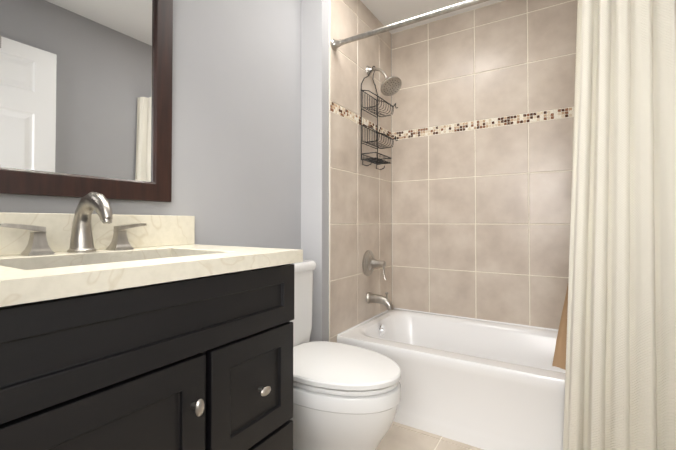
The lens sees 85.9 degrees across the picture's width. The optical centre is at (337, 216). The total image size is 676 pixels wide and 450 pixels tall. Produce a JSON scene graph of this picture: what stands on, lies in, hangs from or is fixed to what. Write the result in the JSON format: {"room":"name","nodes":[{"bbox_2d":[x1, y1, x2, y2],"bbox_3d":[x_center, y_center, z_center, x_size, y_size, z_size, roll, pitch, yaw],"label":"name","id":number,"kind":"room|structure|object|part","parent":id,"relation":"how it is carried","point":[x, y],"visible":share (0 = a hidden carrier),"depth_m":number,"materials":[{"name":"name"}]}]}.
{"room":"bathroom","nodes":[
{"label":"bathroom","id":0,"kind":"room"},
{"bbox_2d":[0,0,300,248],"bbox_3d":[-0.515,-0.173,1.593,0.120,2.394,3.082,-1,-1,32],"label":"wall","id":1,"kind":"structure","parent":0,"point":[236,122],"depth_m":1.58,"materials":[{"name":"paint"}]},
{"bbox_2d":[0,0,172,201],"bbox_3d":[-0.760,-0.446,1.063,0.023,0.778,0.586,-1,-1,32],"label":"mirror","id":2,"kind":"object","parent":1,"relation":"attached to","point":[85,97],"visible":1,"depth_m":1.08,"materials":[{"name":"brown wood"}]},
{"bbox_2d":[301,0,350,341],"bbox_3d":[0.134,-0.161,2.388,0.139,2.394,1.047,-1,-1,32],"label":"wall","id":3,"kind":"structure","parent":0,"point":[314,130],"depth_m":1.94,"materials":[{"name":"grey paint"}]},
{"bbox_2d":[330,0,391,342],"bbox_3d":[0.176,-0.164,2.315,0.002,2.390,0.827,-1,-1,32],"label":"wall tile","id":4,"kind":"structure","parent":3,"relation":"attached to","point":[360,209],"depth_m":2.22,"materials":[{"name":"beige tile"}]},
{"bbox_2d":[362,250,386,279],"bbox_3d":[0.250,0.306,2.300,0.130,0.184,0.166,-1,-1,32],"label":"trim","id":5,"kind":"structure","parent":4,"relation":"attached to","point":[370,262],"depth_m":2.29,"materials":[{"name":"silver metal"}]},
{"bbox_2d":[366,292,393,310],"bbox_3d":[0.268,0.526,2.285,0.172,0.107,0.072,-1,-1,32],"label":"tub spout","id":6,"kind":"object","parent":4,"relation":"attached to","point":[380,299],"visible":1,"depth_m":2.27,"materials":[{"name":"silver metal"}]},
{"bbox_2d":[366,66,401,95],"bbox_3d":[0.282,-0.872,2.275,0.230,0.216,0.130,-1,-1,32],"label":"shower head","id":7,"kind":"object","parent":4,"relation":"attached to","point":[390,86],"visible":0.98,"depth_m":2.25},
{"bbox_2d":[361,66,397,169],"bbox_3d":[0.272,-0.640,2.335,0.129,0.658,0.293,-1,-1,32],"label":"caddy","id":8,"kind":"object","parent":7,"relation":"hanging from","point":[377,161],"visible":1,"depth_m":2.31,"materials":[{"name":"black metal"}]},
{"bbox_2d":[331,0,488,50],"bbox_3d":[0.575,-0.956,1.632,1.408,0.062,0.062,-1,-1,32],"label":"curtain rod","id":9,"kind":"object","parent":4,"relation":"attached to","point":[335,44],"visible":1,"depth_m":1.77,"materials":[{"name":"silver metal"}]},
{"bbox_2d":[552,286,567,369],"bbox_3d":[1.037,-0.151,1.404,0.374,1.555,0.095,-1,-1,32],"label":"curtain liner","id":10,"kind":"object","parent":9,"relation":"hanging from","point":[559,359],"visible":0.04,"depth_m":1.50,"materials":[{"name":"beige"}]},
{"bbox_2d":[563,0,675,449],"bbox_3d":[0.973,0.024,1.256,0.092,1.910,0.386,1,-1,-33],"label":"shower curtain","id":11,"kind":"object","parent":9,"relation":"hanging from","point":[620,383],"visible":1,"depth_m":1.25,"materials":[{"name":"beige fabric"}]},
{"bbox_2d":[376,421,483,449],"bbox_3d":[0.209,1.062,1.122,1.825,0.100,3.082,-1,-1,32],"label":"floor","id":12,"kind":"structure","parent":0,"point":[398,436],"depth_m":1.65,"materials":[{"name":"beige tile"}]},
{"bbox_2d":[0,192,302,449],"bbox_3d":[-0.538,0.470,0.916,0.545,1.078,0.775,-1,-1,32],"label":"bathroom vanity","id":13,"kind":"object","parent":12,"relation":"on","point":[141,332],"visible":1,"depth_m":0.78,"materials":[{"name":"black wood"}]},
{"bbox_2d":[0,212,302,306],"bbox_3d":[-0.540,0.061,0.923,0.540,0.145,0.775,-1,-1,32],"label":"countertop","id":14,"kind":"structure","parent":13,"relation":"on","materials":[{"name":"stone"}]},
{"bbox_2d":[0,192,146,255],"bbox_3d":[-0.670,0.015,0.991,0.183,0.166,0.355,-1,-1,32],"label":"faucet","id":15,"kind":"object","parent":14,"relation":"on","point":[81,233],"depth_m":1.00,"materials":[{"name":"silver metal"}]},
{"bbox_2d":[290,260,400,449],"bbox_3d":[-0.083,0.612,1.485,0.706,0.812,0.422,-1,-1,32],"label":"toilet","id":16,"kind":"object","parent":12,"relation":"on","point":[346,397],"visible":0.69,"depth_m":1.29,"materials":[{"name":"white ceramic"}]},
{"bbox_3d":[-0.293,0.416,1.619,0.210,0.417,0.422,-1,-1,32],"label":"tank","id":17,"kind":"part","parent":16,"relation":"part of","materials":[{"name":"white ceramic"}]},
{"bbox_3d":[-0.002,0.592,1.435,0.515,0.050,0.388,-1,-1,32],"label":"seat","id":18,"kind":"part","parent":16,"relation":"part of","materials":[{"name":"white plastic"}]},
{"bbox_2d":[337,308,565,449],"bbox_3d":[0.790,0.837,1.951,1.406,0.377,0.765,-1,-1,32],"label":"bathtub","id":19,"kind":"object","parent":12,"relation":"on","point":[486,384],"visible":0.58,"depth_m":1.72,"materials":[{"name":"white ceramic"}]},
{"bbox_2d":[361,0,503,33],"bbox_3d":[0.209,-1.427,1.162,1.825,0.100,3.082,-1,-1,32],"label":"ceiling","id":20,"kind":"structure","parent":0,"point":[386,12],"depth_m":2.37,"materials":[{"name":"white paint"}]},
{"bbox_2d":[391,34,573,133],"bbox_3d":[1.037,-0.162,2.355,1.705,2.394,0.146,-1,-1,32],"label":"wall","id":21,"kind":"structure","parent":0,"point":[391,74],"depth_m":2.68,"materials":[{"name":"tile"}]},
{"bbox_2d":[392,0,577,328],"bbox_3d":[0.994,-0.350,2.295,1.410,2.018,0.002,-1,-1,32],"label":"wall tile","id":22,"kind":"structure","parent":21,"relation":"attached to","point":[481,210],"depth_m":2.32,"materials":[{"name":"beige tile"}]},
{"bbox_3d":[0.922,-0.188,0.697,0.144,2.394,3.082,-1,-1,32],"label":"wall","id":23,"kind":"structure","parent":0,"visible":0},
{"bbox_2d":[329,0,329,341],"bbox_3d":[0.555,-0.176,1.589,1.422,2.390,0.006,-1,-1,32],"label":"trim","id":24,"kind":"structure","parent":23,"relation":"attached to","point":[329,170],"depth_m":1.96,"materials":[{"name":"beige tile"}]}
]}

